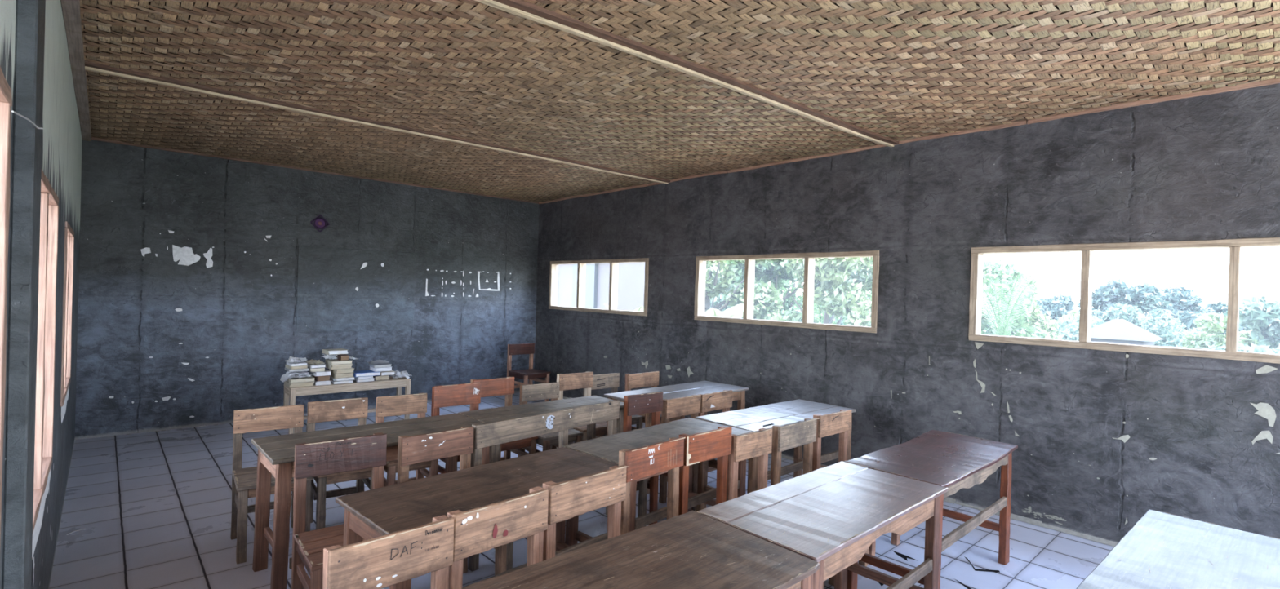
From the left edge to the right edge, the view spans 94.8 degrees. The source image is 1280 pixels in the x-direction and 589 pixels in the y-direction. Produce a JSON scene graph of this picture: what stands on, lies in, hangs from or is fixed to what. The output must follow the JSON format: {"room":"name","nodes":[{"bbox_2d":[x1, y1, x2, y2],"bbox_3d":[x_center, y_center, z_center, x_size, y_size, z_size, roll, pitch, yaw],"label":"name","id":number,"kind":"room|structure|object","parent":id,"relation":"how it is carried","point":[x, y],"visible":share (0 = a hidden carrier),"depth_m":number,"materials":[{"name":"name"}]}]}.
{"room":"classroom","nodes":[
{"label":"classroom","id":0,"kind":"room"},
{"bbox_2d":[1,0,45,588],"bbox_3d":[-1.712,0.074,1.636,0.040,3.055,0.250,1,0,-42],"label":"wall pillar","id":1,"kind":"structure","parent":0,"point":[29,43],"depth_m":1.55,"materials":[{"name":"paint"}]},
{"bbox_2d":[11,110,43,128],"bbox_3d":[-1.541,-0.439,1.485,0.009,0.012,0.224,2,0,-34],"label":"wire hook","id":2,"kind":"object","parent":1,"relation":"attached to","point":[14,112],"visible":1,"depth_m":1.47,"materials":[{"name":"silver metal"}]},
{"bbox_2d":[0,0,82,588],"bbox_3d":[-2.079,0.037,1.916,0.133,3.105,10.710,1,0,-42],"label":"wall","id":3,"kind":"structure","parent":0,"point":[62,140],"depth_m":3.15,"materials":[{"name":"paint"}]},
{"bbox_2d":[0,66,12,546],"bbox_3d":[-1.207,0.210,0.954,0.154,1.384,1.129,1,0,-42],"label":"window","id":4,"kind":"structure","parent":3,"relation":"in","point":[6,100],"depth_m":1.38,"materials":[{"name":"brown wood"}]},
{"bbox_2d":[32,168,58,533],"bbox_3d":[-2.567,0.192,2.444,0.154,1.324,1.224,1,0,-42],"label":"window","id":5,"kind":"structure","parent":3,"relation":"in","point":[49,214],"depth_m":2.50,"materials":[{"name":"brown wood"}]},
{"bbox_2d":[60,221,74,406],"bbox_3d":[-4.021,0.106,4.040,0.154,1.154,1.184,1,0,-42],"label":"window","id":6,"kind":"structure","parent":3,"relation":"in","point":[68,232],"depth_m":4.07,"materials":[{"name":"brown wood"}]},
{"bbox_2d":[60,0,91,141],"bbox_3d":[-2.004,-1.452,2.018,0.069,0.069,10.552,1,0,-42],"label":"trim","id":7,"kind":"structure","parent":3,"relation":"attached to","point":[71,12],"depth_m":3.69,"materials":[{"name":"wood"}]},
{"bbox_2d":[75,136,539,439],"bbox_3d":[-3.699,-0.023,7.771,5.650,3.141,0.154,1,0,-42],"label":"wall","id":8,"kind":"structure","parent":0,"point":[199,277],"depth_m":7.00,"materials":[{"name":"paint"}]},
{"bbox_2d":[91,136,538,204],"bbox_3d":[-3.605,-1.538,7.710,5.372,0.049,0.020,1,0,-42],"label":"trim","id":9,"kind":"structure","parent":8,"relation":"attached to","point":[92,138],"depth_m":7.08,"materials":[{"name":"wood"}]},
{"bbox_2d":[310,214,329,231],"bbox_3d":[-3.998,-0.890,7.361,0.219,0.219,0.026,1,0,-42],"label":"wall ornament","id":10,"kind":"object","parent":8,"relation":"attached to","point":[319,223],"visible":1,"depth_m":7.36,"materials":[{"name":"purple fabric"}]},
{"bbox_2d":[48,392,1114,588],"bbox_3d":[-0.144,1.697,3.828,5.630,0.122,10.850,1,0,-42],"label":"floor","id":11,"kind":"structure","parent":0,"point":[154,508],"depth_m":3.99,"materials":[{"name":"grey tile"}]},
{"bbox_2d":[230,404,313,564],"bbox_3d":[-2.329,1.158,3.720,0.397,0.832,0.468,1,0,-38],"label":"chair","id":12,"kind":"object","parent":11,"relation":"on","point":[259,420],"visible":0.67,"depth_m":3.76,"materials":[{"name":"beige wood"}]},
{"bbox_2d":[291,432,386,588],"bbox_3d":[-1.383,1.166,2.809,0.416,0.883,0.468,1,0,-40],"label":"chair","id":13,"kind":"object","parent":11,"relation":"on","point":[313,460],"visible":0.57,"depth_m":2.85,"materials":[{"name":"brown wood"}]},
{"bbox_2d":[306,397,372,529],"bbox_3d":[-2.020,1.161,3.988,0.394,0.843,0.468,1,0,-38],"label":"chair","id":14,"kind":"object","parent":11,"relation":"on","point":[328,411],"visible":0.52,"depth_m":4.05,"materials":[{"name":"beige wood"}]},
{"bbox_2d":[283,376,410,434],"bbox_3d":[-3.416,1.275,6.929,1.301,0.502,0.340,1,0,-42],"label":"table","id":15,"kind":"object","parent":11,"relation":"on","point":[398,383],"visible":0.49,"depth_m":6.75,"materials":[{"name":"brown wood"}]},
{"bbox_2d":[284,381,314,388],"bbox_3d":[-3.789,0.989,6.553,0.252,0.051,0.220,1,0,-44],"label":"book","id":16,"kind":"object","parent":15,"relation":"on","point":[286,384],"visible":0.66,"depth_m":6.47,"materials":[{"name":"paper"}]},
{"bbox_2d":[286,376,315,383],"bbox_3d":[-3.783,0.944,6.557,0.249,0.040,0.221,1,0,-40],"label":"book","id":17,"kind":"object","parent":16,"relation":"on","point":[303,380],"visible":0.73,"depth_m":6.49,"materials":[{"name":"paper"}]},
{"bbox_2d":[280,371,311,382],"bbox_3d":[-3.811,0.903,6.517,0.284,0.110,0.270,1,0,-42],"label":"loose papers","id":18,"kind":"object","parent":17,"relation":"on","point":[284,378],"visible":0.98,"depth_m":6.47,"materials":[{"name":"white paper"}]},
{"bbox_2d":[284,367,310,372],"bbox_3d":[-3.806,0.829,6.546,0.210,0.028,0.200,1,0,-42],"label":"book","id":19,"kind":"object","parent":18,"relation":"on","point":[286,369],"visible":0.57,"depth_m":6.47,"materials":[{"name":"paper"}]},
{"bbox_2d":[285,364,308,369],"bbox_3d":[-3.806,0.798,6.532,0.200,0.034,0.175,2,0,45],"label":"book","id":20,"kind":"object","parent":19,"relation":"on","point":[287,366],"visible":0.74,"depth_m":6.47,"materials":[{"name":"paper"}]},
{"bbox_2d":[286,361,307,366],"bbox_3d":[-3.805,0.768,6.532,0.168,0.026,0.200,1,0,-42],"label":"book","id":21,"kind":"object","parent":20,"relation":"on","point":[301,363],"visible":0.88,"depth_m":6.48,"materials":[{"name":"paper"}]},
{"bbox_2d":[284,356,307,363],"bbox_3d":[-3.802,0.721,6.527,0.200,0.058,0.215,1,0,-39],"label":"loose papers","id":22,"kind":"object","parent":21,"relation":"on","point":[291,359],"visible":1,"depth_m":6.49,"materials":[{"name":"white paper"}]},
{"bbox_2d":[313,380,331,386],"bbox_3d":[-3.625,0.995,6.703,0.164,0.046,0.201,1,0,-42],"label":"book","id":23,"kind":"object","parent":15,"relation":"on","point":[316,383],"visible":0.68,"depth_m":6.63,"materials":[{"name":"paper"}]},
{"bbox_2d":[312,375,330,382],"bbox_3d":[-3.623,0.943,6.704,0.135,0.060,0.200,1,0,-42],"label":"book","id":24,"kind":"object","parent":23,"relation":"on","point":[326,378],"visible":0.71,"depth_m":6.63,"materials":[{"name":"paper"}]},
{"bbox_2d":[310,369,331,376],"bbox_3d":[-3.627,0.890,6.698,0.168,0.045,0.200,1,0,-42],"label":"book","id":25,"kind":"object","parent":24,"relation":"on","point":[326,372],"visible":0.79,"depth_m":6.63,"materials":[{"name":"paper"}]},
{"bbox_2d":[308,367,325,372],"bbox_3d":[-3.676,0.843,6.679,0.165,0.046,0.200,1,0,-39],"label":"book","id":26,"kind":"object","parent":25,"relation":"on","point":[311,370],"visible":0.71,"depth_m":6.60,"materials":[{"name":"paper"}]},
{"bbox_2d":[306,364,324,368],"bbox_3d":[-3.673,0.806,6.680,0.157,0.029,0.200,1,0,-42],"label":"book","id":27,"kind":"object","parent":26,"relation":"on","point":[312,366],"visible":0.84,"depth_m":6.62,"materials":[{"name":"paper"}]},
{"bbox_2d":[305,359,324,364],"bbox_3d":[-3.670,0.763,6.647,0.180,0.046,0.228,1,0,-42],"label":"loose papers","id":28,"kind":"object","parent":27,"relation":"on","point":[311,362],"visible":0.96,"depth_m":6.61,"materials":[{"name":"beige paper"}]},
{"bbox_2d":[329,379,353,384],"bbox_3d":[-3.471,1.004,6.843,0.222,0.036,0.220,1,0,-42],"label":"book","id":29,"kind":"object","parent":15,"relation":"on","point":[332,382],"visible":0.65,"depth_m":6.76,"materials":[{"name":"paper"}]},
{"bbox_2d":[329,376,355,381],"bbox_3d":[-3.467,0.971,6.846,0.214,0.031,0.221,1,0,-45],"label":"book","id":30,"kind":"object","parent":29,"relation":"on","point":[331,377],"visible":0.58,"depth_m":6.77,"materials":[{"name":"paper"}]},
{"bbox_2d":[330,372,353,378],"bbox_3d":[-3.462,0.930,6.849,0.204,0.052,0.220,1,0,-41],"label":"book","id":31,"kind":"object","parent":30,"relation":"on","point":[347,375],"visible":0.68,"depth_m":6.77,"materials":[{"name":"paper"}]},
{"bbox_2d":[328,367,355,373],"bbox_3d":[-3.464,0.877,6.846,0.220,0.052,0.204,2,0,45],"label":"book","id":32,"kind":"object","parent":31,"relation":"on","point":[340,371],"visible":0.7,"depth_m":6.77,"materials":[{"name":"paper"}]},
{"bbox_2d":[325,363,352,369],"bbox_3d":[-3.486,0.825,6.824,0.231,0.052,0.220,1,0,-42],"label":"book","id":33,"kind":"object","parent":32,"relation":"on","point":[327,366],"visible":0.77,"depth_m":6.74,"materials":[{"name":"paper"}]},
{"bbox_2d":[325,359,351,365],"bbox_3d":[-3.486,0.779,6.823,0.233,0.040,0.220,1,0,-42],"label":"book","id":34,"kind":"object","parent":33,"relation":"on","point":[334,362],"visible":0.93,"depth_m":6.75,"materials":[{"name":"paper"}]},
{"bbox_2d":[335,354,348,360],"bbox_3d":[-3.468,0.731,6.865,0.102,0.056,0.160,1,0,-42],"label":"book","id":35,"kind":"object","parent":34,"relation":"on","point":[340,357],"visible":0.98,"depth_m":6.82,"materials":[{"name":"paper"}]},
{"bbox_2d":[322,348,348,355],"bbox_3d":[-3.519,0.659,6.802,0.200,0.048,0.218,2,0,44],"label":"book","id":36,"kind":"object","parent":35,"relation":"on","point":[335,351],"visible":1,"depth_m":6.74,"materials":[{"name":"paper"}]},
{"bbox_2d":[352,377,373,382],"bbox_3d":[-3.293,1.009,7.006,0.202,0.036,0.200,1,0,-42],"label":"book","id":37,"kind":"object","parent":15,"relation":"on","point":[356,380],"visible":0.68,"depth_m":6.93,"materials":[{"name":"paper"}]},
{"bbox_2d":[353,376,374,379],"bbox_3d":[-3.290,0.974,7.008,0.183,0.033,0.200,1,0,-42],"label":"book","id":38,"kind":"object","parent":37,"relation":"on","point":[362,377],"visible":0.54,"depth_m":6.93,"materials":[{"name":"paper"}]},
{"bbox_2d":[353,370,380,377],"bbox_3d":[-3.268,0.938,7.013,0.286,0.042,0.220,1,0,-39],"label":"book","id":39,"kind":"object","parent":38,"relation":"on","point":[359,373],"visible":0.84,"depth_m":6.94,"materials":[{"name":"paper"}]},
{"bbox_2d":[373,375,389,381],"bbox_3d":[-3.161,1.000,7.154,0.177,0.059,0.200,1,0,-42],"label":"book","id":40,"kind":"object","parent":15,"relation":"on","point":[377,378],"visible":0.61,"depth_m":7.07,"materials":[{"name":"paper"}]},
{"bbox_2d":[380,370,395,376],"bbox_3d":[-3.106,0.952,7.175,0.200,0.042,0.169,2,0,45],"label":"book","id":41,"kind":"object","parent":40,"relation":"on","point":[392,372],"visible":0.59,"depth_m":7.11,"materials":[{"name":"paper"}]},
{"bbox_2d":[369,366,391,372],"bbox_3d":[-3.140,0.897,7.142,0.200,0.045,0.200,1,0,-42],"label":"book","id":42,"kind":"object","parent":41,"relation":"on","point":[384,369],"visible":0.71,"depth_m":7.07,"materials":[{"name":"paper"}]},
{"bbox_2d":[368,363,391,368],"bbox_3d":[-3.144,0.857,7.137,0.205,0.035,0.200,1,0,-40],"label":"book","id":43,"kind":"object","parent":42,"relation":"on","point":[385,365],"visible":0.77,"depth_m":7.07,"materials":[{"name":"paper"}]},
{"bbox_2d":[368,360,388,364],"bbox_3d":[-3.166,0.816,7.112,0.231,0.035,0.219,1,0,-42],"label":"loose papers","id":44,"kind":"object","parent":43,"relation":"on","point":[377,362],"visible":1,"depth_m":7.08,"materials":[{"name":"grey paper"}]},
{"bbox_2d":[390,370,411,378],"bbox_3d":[-2.970,0.993,7.294,0.212,0.079,0.254,1,0,-42],"label":"loose papers","id":45,"kind":"object","parent":15,"relation":"on","point":[397,374],"visible":0.97,"depth_m":7.27,"materials":[{"name":"white paper"}]},
{"bbox_2d":[251,413,488,588],"bbox_3d":[-1.594,1.220,3.604,1.257,0.753,0.548,1,0,-43],"label":"school desk","id":46,"kind":"object","parent":11,"relation":"on","point":[276,454],"visible":0.59,"depth_m":3.36,"materials":[{"name":"brown wood"}]},
{"bbox_2d":[322,515,453,588],"bbox_3d":[-0.675,1.207,1.787,0.494,0.853,0.408,2,0,45],"label":"chair","id":47,"kind":"object","parent":11,"relation":"on","point":[388,560],"visible":1,"depth_m":1.91,"materials":[{"name":"beige wood"}]},
{"bbox_2d":[375,392,438,487],"bbox_3d":[-1.676,1.165,4.208,0.372,0.853,0.388,1,0,-37],"label":"chair","id":48,"kind":"object","parent":11,"relation":"on","point":[409,404],"visible":0.34,"depth_m":4.26,"materials":[{"name":"beige wood"}]},
{"bbox_2d":[397,426,506,575],"bbox_3d":[-0.999,1.190,3.138,0.469,0.852,0.421,2,0,45],"label":"chair","id":49,"kind":"object","parent":11,"relation":"on","point":[421,448],"visible":0.27,"depth_m":3.22,"materials":[{"name":"brown wood"}]},
{"bbox_2d":[431,382,480,475],"bbox_3d":[-1.348,1.148,4.479,0.378,0.902,0.346,1,0,-41],"label":"chair","id":50,"kind":"object","parent":11,"relation":"on","point":[454,395],"visible":0.23,"depth_m":4.53,"materials":[{"name":"red wood"}]},
{"bbox_2d":[335,447,618,588],"bbox_3d":[-0.682,1.252,2.770,0.543,0.753,1.247,2,0,43],"label":"school desk","id":51,"kind":"object","parent":11,"relation":"on","point":[374,513],"visible":0.49,"depth_m":2.63,"materials":[{"name":"brown wood"}]},
{"bbox_2d":[447,486,548,588],"bbox_3d":[-0.396,1.213,2.109,0.484,0.853,0.416,2,0,43],"label":"chair","id":52,"kind":"object","parent":11,"relation":"on","point":[477,531],"visible":0.95,"depth_m":2.21,"materials":[{"name":"beige wood"}]},
{"bbox_2d":[470,377,537,461],"bbox_3d":[-1.123,1.159,4.853,0.388,0.891,0.487,1,0,-42],"label":"chair","id":53,"kind":"object","parent":11,"relation":"on","point":[498,386],"visible":0.34,"depth_m":4.96,"materials":[{"name":"red wood"}]},
{"bbox_2d":[506,343,551,404],"bbox_3d":[-1.638,1.154,8.660,0.443,0.832,0.488,1,0,-45],"label":"chair","id":54,"kind":"object","parent":11,"relation":"on","point":[531,374],"visible":0.83,"depth_m":8.66,"materials":[{"name":"brown wood"}]},
{"bbox_2d":[457,395,623,463],"bbox_3d":[-0.704,1.242,4.498,1.257,0.754,0.478,1,0,-43],"label":"school desk","id":55,"kind":"object","parent":11,"relation":"on","point":[500,414],"visible":0.34,"depth_m":4.45,"materials":[{"name":"brown wood"}]},
{"bbox_2d":[517,382,583,457],"bbox_3d":[-0.772,1.202,5.065,0.373,0.823,0.468,1,0,-39],"label":"chair","id":56,"kind":"object","parent":11,"relation":"on","point":[530,393],"visible":0.45,"depth_m":5.11,"materials":[{"name":"brown wood"}]},
{"bbox_2d":[467,400,647,572],"bbox_3d":[-0.466,1.200,3.802,0.368,0.859,1.233,2,0,40],"label":"bench","id":57,"kind":"object","parent":11,"relation":"on","point":[491,434],"visible":0.4,"depth_m":3.79,"materials":[{"name":"brown wood"}]},
{"bbox_2d":[556,371,607,448],"bbox_3d":[-0.495,1.179,5.378,0.373,0.882,0.468,1,0,-39],"label":"chair","id":58,"kind":"object","parent":11,"relation":"on","point":[571,381],"visible":0.28,"depth_m":5.45,"materials":[{"name":"beige wood"}]},
{"bbox_2d":[542,465,627,561],"bbox_3d":[-0.099,1.221,2.466,0.468,0.852,0.460,2,0,44],"label":"chair","id":59,"kind":"object","parent":11,"relation":"on","point":[571,499],"visible":0.44,"depth_m":2.56,"materials":[{"name":"beige wood"}]},
{"bbox_2d":[582,373,644,436],"bbox_3d":[-0.275,1.214,5.769,0.439,0.823,0.469,1,0,-41],"label":"chair","id":60,"kind":"object","parent":11,"relation":"on","point":[611,380],"visible":0.23,"depth_m":5.89,"materials":[{"name":"brown wood"}]},
{"bbox_2d":[462,511,819,588],"bbox_3d":[-0.118,1.273,1.761,1.445,0.753,0.613,1,0,-42],"label":"school desk","id":61,"kind":"object","parent":11,"relation":"on","point":[692,549],"visible":1,"depth_m":1.98,"materials":[{"name":"brown wood"}]},
{"bbox_2d":[622,391,667,525],"bbox_3d":[0.120,1.197,4.367,0.359,0.893,0.372,1,0,-42],"label":"chair","id":62,"kind":"object","parent":11,"relation":"on","point":[651,402],"visible":0.27,"depth_m":4.38,"materials":[{"name":"brown wood"}]},
{"bbox_2d":[618,437,684,535],"bbox_3d":[0.196,1.202,2.831,0.468,0.903,0.430,2,0,44],"label":"chair","id":63,"kind":"object","parent":11,"relation":"on","point":[646,461],"visible":0.28,"depth_m":2.94,"materials":[{"name":"red wood"}]},
{"bbox_2d":[625,371,684,429],"bbox_3d":[0.154,1.225,5.980,0.438,0.823,0.476,1,0,-44],"label":"chair","id":64,"kind":"object","parent":11,"relation":"on","point":[637,380],"visible":0.19,"depth_m":6.04,"materials":[{"name":"beige wood"}]},
{"bbox_2d":[562,417,751,546],"bbox_3d":[0.138,1.271,3.691,0.543,0.754,1.192,2,0,43],"label":"school desk","id":65,"kind":"object","parent":11,"relation":"on","point":[606,447],"visible":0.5,"depth_m":3.57,"materials":[{"name":"brown wood"}]},
{"bbox_2d":[604,381,748,493],"bbox_3d":[0.361,1.269,5.478,1.403,0.753,0.565,1,0,-45],"label":"school desk","id":66,"kind":"object","parent":11,"relation":"on","point":[682,390],"visible":0.32,"depth_m":5.55,"materials":[{"name":"brown wood"}]},
{"bbox_2d":[658,394,716,511],"bbox_3d":[0.428,1.240,4.654,0.404,0.823,0.368,1,0,-43],"label":"chair","id":67,"kind":"object","parent":11,"relation":"on","point":[686,406],"visible":0.2,"depth_m":4.65,"materials":[{"name":"beige wood"}]},
{"bbox_2d":[678,426,731,515],"bbox_3d":[0.490,1.210,3.130,0.390,0.902,0.468,1,0,-43],"label":"chair","id":68,"kind":"object","parent":11,"relation":"on","point":[716,443],"visible":0.18,"depth_m":3.24,"materials":[{"name":"red wood"}]},
{"bbox_2d":[697,390,768,485],"bbox_3d":[0.777,1.249,4.903,0.412,0.823,0.481,1,0,-44],"label":"chair","id":69,"kind":"object","parent":11,"relation":"on","point":[722,400],"visible":0.13,"depth_m":5.01,"materials":[{"name":"beige wood"}]},
{"bbox_2d":[726,428,824,588],"bbox_3d":[0.790,1.246,3.374,0.353,0.845,0.483,1,0,-42],"label":"chair","id":70,"kind":"object","parent":11,"relation":"on","point":[758,444],"visible":0.17,"depth_m":3.47,"materials":[{"name":"beige wood"}]},
{"bbox_2d":[695,399,856,512],"bbox_3d":[1.071,1.294,4.580,1.340,0.754,0.561,1,0,-41],"label":"school desk","id":71,"kind":"object","parent":11,"relation":"on","point":[780,414],"visible":0.53,"depth_m":4.40,"materials":[{"name":"brown wood"}]},
{"bbox_2d":[770,417,869,586],"bbox_3d":[1.140,1.254,3.687,0.490,0.848,0.468,1,0,-43],"label":"chair","id":72,"kind":"object","parent":11,"relation":"on","point":[788,437],"visible":0.17,"depth_m":3.73,"materials":[{"name":"brown wood"}]},
{"bbox_2d":[697,461,947,588],"bbox_3d":[0.859,1.298,2.671,1.212,0.753,0.563,1,0,-43],"label":"school desk","id":73,"kind":"object","parent":11,"relation":"on","point":[832,515],"visible":0.86,"depth_m":2.58,"materials":[{"name":"brown wood"}]},
{"bbox_2d":[812,409,900,556],"bbox_3d":[1.486,1.262,4.032,0.407,0.848,0.468,1,0,-41],"label":"chair","id":74,"kind":"object","parent":11,"relation":"on","point":[828,424],"visible":0.18,"depth_m":4.10,"materials":[{"name":"beige wood"}]},
{"bbox_2d":[843,430,1017,588],"bbox_3d":[1.758,1.319,3.522,1.251,0.755,0.528,1,0,-43],"label":"school desk","id":75,"kind":"object","parent":11,"relation":"on","point":[952,461],"visible":0.7,"depth_m":3.44,"materials":[{"name":"brown wood"}]},
{"bbox_2d":[1075,510,1279,588],"bbox_3d":[1.996,1.335,2.018,1.249,0.753,0.602,1,0,-40],"label":"school desk","id":76,"kind":"object","parent":11,"relation":"on","point":[1162,551],"visible":1,"depth_m":2.13,"materials":[{"name":"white wood"}]},
{"bbox_2d":[79,0,1279,202],"bbox_3d":[-0.052,-1.406,3.813,5.410,0.046,10.610,1,0,-42],"label":"ceiling","id":77,"kind":"structure","parent":0,"point":[929,51],"depth_m":3.69,"materials":[{"name":"beige wicker"}]},
{"bbox_2d":[84,60,670,184],"bbox_3d":[-1.660,-1.457,5.576,5.373,0.051,0.104,1,0,-41],"label":"trim","id":78,"kind":"structure","parent":77,"relation":"attached to","point":[99,68],"depth_m":4.81,"materials":[{"name":"beige wood"}]},
{"bbox_2d":[474,0,898,146],"bbox_3d":[0.205,-1.391,3.530,5.381,0.054,0.104,1,0,-39],"label":"trim","id":79,"kind":"structure","parent":77,"relation":"attached to","point":[522,8],"depth_m":3.46,"materials":[{"name":"beige wood"}]},
{"bbox_2d":[533,75,1279,546],"bbox_3d":[1.945,0.137,5.639,0.161,3.105,10.785,1,0,-42],"label":"wall","id":80,"kind":"structure","parent":0,"point":[1104,440],"depth_m":4.66,"materials":[{"name":"paint"}]},
{"bbox_2d":[548,257,648,316],"bbox_3d":[-0.620,-0.120,8.453,0.131,0.755,2.254,1,0,-42],"label":"window","id":81,"kind":"structure","parent":80,"relation":"in","point":[614,264],"depth_m":8.45,"materials":[{"name":"brown wood"}]},
{"bbox_2d":[693,250,879,333],"bbox_3d":[1.445,-0.048,6.189,0.131,0.754,2.224,1,0,-42],"label":"window","id":82,"kind":"structure","parent":80,"relation":"in","point":[809,263],"depth_m":6.00,"materials":[{"name":"brown wood"}]},
{"bbox_2d":[538,78,1279,204],"bbox_3d":[1.921,-1.354,5.616,0.025,0.052,10.569,1,0,-42],"label":"trim","id":83,"kind":"structure","parent":80,"relation":"attached to","point":[1271,82],"depth_m":4.56,"materials":[{"name":"wood"}]},
{"bbox_2d":[968,237,1279,364],"bbox_3d":[3.469,0.023,3.969,0.131,0.754,2.254,1,0,-42],"label":"window","id":84,"kind":"structure","parent":80,"relation":"in","point":[1231,353],"depth_m":4.10,"materials":[{"name":"brown wood"}]},
{"label":"outside","id":85,"kind":"structure","parent":0,"visible":0},
{"bbox_3d":[53.491,6.451,89.584,320.000,6.410,380.000,1,0,-42],"label":"ground","id":86,"kind":"structure","parent":85,"visible":0},
{"bbox_2d":[557,262,644,311],"bbox_3d":[-1.818,0.094,14.454,2.876,3.780,6.500,1,0,-42],"label":"house","id":87,"kind":"structure","parent":86,"relation":"on","point":[631,276],"depth_m":11.91,"materials":[{"name":"metal"}]},
{"bbox_2d":[571,263,597,308],"bbox_3d":[-1.145,-0.235,12.180,0.078,1.000,0.750,1,0,-42],"label":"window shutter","id":88,"kind":"object","parent":87,"relation":"hanging from","point":[591,277],"depth_m":12.00,"materials":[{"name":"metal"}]},
{"bbox_2d":[704,303,754,318],"bbox_3d":[1.457,1.138,11.365,1.578,1.925,1.601,2,0,-7],"label":"roof","id":89,"kind":"object","parent":86,"relation":"on","point":[737,311],"visible":0.31,"depth_m":11.11,"materials":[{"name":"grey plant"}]},
{"bbox_2d":[710,293,764,311],"bbox_3d":[4.389,-0.336,32.473,6.911,9.134,6.000,2,0,20],"label":"leafy tree","id":90,"kind":"object","parent":86,"relation":"on","point":[719,299],"visible":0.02,"depth_m":30.99,"materials":[{"name":"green plant"}]},
{"bbox_2d":[704,259,784,319],"bbox_3d":[1.704,-0.621,16.337,3.732,5.955,3.704,2,0,-33],"label":"leafy tree","id":91,"kind":"object","parent":86,"relation":"on","point":[765,293],"visible":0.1,"depth_m":16.00,"materials":[{"name":"green plant"}]},
{"bbox_2d":[706,258,823,324],"bbox_3d":[5.248,-0.594,23.477,5.333,7.857,5.132,2,0,31],"label":"leafy tree","id":92,"kind":"object","parent":86,"relation":"on","point":[774,271],"visible":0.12,"depth_m":22.32,"materials":[{"name":"green plant"}]},
{"bbox_2d":[767,257,872,327],"bbox_3d":[4.175,0.225,12.425,2.760,4.898,3.043,2,0,-7],"label":"leafy tree","id":93,"kind":"object","parent":86,"relation":"on","point":[825,268],"visible":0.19,"depth_m":11.70,"materials":[{"name":"green plant"}]},
{"bbox_2d":[768,279,871,324],"bbox_3d":[11.207,-1.418,43.559,10.955,13.234,9.790,1,0,-42],"label":"leafy tree","id":94,"kind":"object","parent":86,"relation":"on","point":[790,304],"visible":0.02,"depth_m":41.86,"materials":[{"name":"green plant"}]},
{"bbox_2d":[826,257,872,325],"bbox_3d":[6.905,0.095,17.969,3.919,6.122,4.295,2,0,-4],"label":"leafy tree","id":95,"kind":"object","parent":86,"relation":"on","point":[844,318],"visible":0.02,"depth_m":17.25,"materials":[{"name":"green plant"}]},
{"bbox_2d":[981,273,1045,336],"bbox_3d":[8.755,1.138,14.523,2.494,3.373,2.578,1,0,-42],"label":"palm","id":96,"kind":"object","parent":86,"relation":"on","point":[1010,309],"visible":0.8,"depth_m":14.01,"materials":[{"name":"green plant"}]},
{"bbox_2d":[980,255,1050,338],"bbox_3d":[10.207,1.306,18.027,3.845,5.010,3.821,1,0,-45],"label":"leafy tree","id":97,"kind":"object","parent":86,"relation":"on","point":[1002,271],"visible":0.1,"depth_m":17.24,"materials":[{"name":"green plant"}]},
{"bbox_2d":[984,272,1057,337],"bbox_3d":[15.447,1.905,24.695,5.177,5.844,3.842,2,0,-25],"label":"leafy tree","id":98,"kind":"object","parent":86,"relation":"on","point":[1044,322],"visible":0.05,"depth_m":24.01,"materials":[{"name":"green plant"}]},
{"bbox_2d":[1031,293,1103,330],"bbox_3d":[39.496,4.362,54.754,7.708,9.171,6.217,1,0,-40],"label":"leafy tree","id":99,"kind":"object","parent":86,"relation":"on","point":[1057,306],"visible":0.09,"depth_m":53.68,"materials":[{"name":"green plant"}]},
{"bbox_2d":[1049,311,1099,339],"bbox_3d":[33.240,3.783,45.177,5.779,5.091,6.120,2,0,3],"label":"leafy tree","id":100,"kind":"object","parent":86,"relation":"on","point":[1073,314],"visible":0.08,"depth_m":44.53,"materials":[{"name":"green plant"}]},
{"bbox_2d":[1055,302,1143,341],"bbox_3d":[28.050,3.493,36.267,6.657,6.139,5.715,1,0,-42],"label":"leafy tree","id":101,"kind":"object","parent":86,"relation":"on","point":[1066,331],"visible":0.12,"depth_m":35.16,"materials":[{"name":"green plant"}]},
{"bbox_2d":[1071,319,1163,346],"bbox_3d":[21.608,2.804,26.693,3.400,3.375,2.800,1,0,-42],"label":"hut","id":102,"kind":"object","parent":86,"relation":"on","point":[1115,331],"visible":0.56,"depth_m":25.68,"materials":[{"name":"metal"}]},
{"bbox_2d":[1073,277,1171,332],"bbox_3d":[47.411,3.614,59.416,9.083,10.549,8.931,1,0,-42],"label":"leafy tree","id":103,"kind":"object","parent":86,"relation":"on","point":[1144,295],"visible":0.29,"depth_m":57.26,"materials":[{"name":"green plant"}]},
{"bbox_2d":[1137,308,1213,347],"bbox_3d":[28.218,3.371,31.340,5.168,5.251,5.371,2,0,-26],"label":"leafy tree","id":104,"kind":"object","parent":86,"relation":"on","point":[1171,333],"visible":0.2,"depth_m":30.63,"materials":[{"name":"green plant"}]},
{"bbox_2d":[1148,283,1220,346],"bbox_3d":[56.395,4.076,64.564,10.731,10.852,11.155,1,0,-42],"label":"leafy tree","id":105,"kind":"object","parent":86,"relation":"on","point":[1184,305],"visible":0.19,"depth_m":61.15,"materials":[{"name":"green plant"}]},
{"bbox_2d":[1146,301,1253,342],"bbox_3d":[65.662,5.431,68.167,10.579,9.562,10.612,1,0,-42],"label":"leafy tree","id":106,"kind":"object","parent":86,"relation":"on","point":[1217,308],"visible":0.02,"depth_m":69.16,"materials":[{"name":"green plant"}]},
{"bbox_2d":[1180,312,1273,349],"bbox_3d":[22.185,3.096,22.109,3.315,4.873,3.401,2,0,-17],"label":"leafy tree","id":107,"kind":"object","parent":86,"relation":"on","point":[1202,340],"visible":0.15,"depth_m":21.97,"materials":[{"name":"green plant"}]},
{"bbox_2d":[1200,293,1279,354],"bbox_3d":[15.756,2.804,14.895,4.276,5.678,3.181,1,0,-42],"label":"leafy tree","id":108,"kind":"object","parent":86,"relation":"on","point":[1264,324],"visible":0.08,"depth_m":14.84,"materials":[{"name":"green plant"}]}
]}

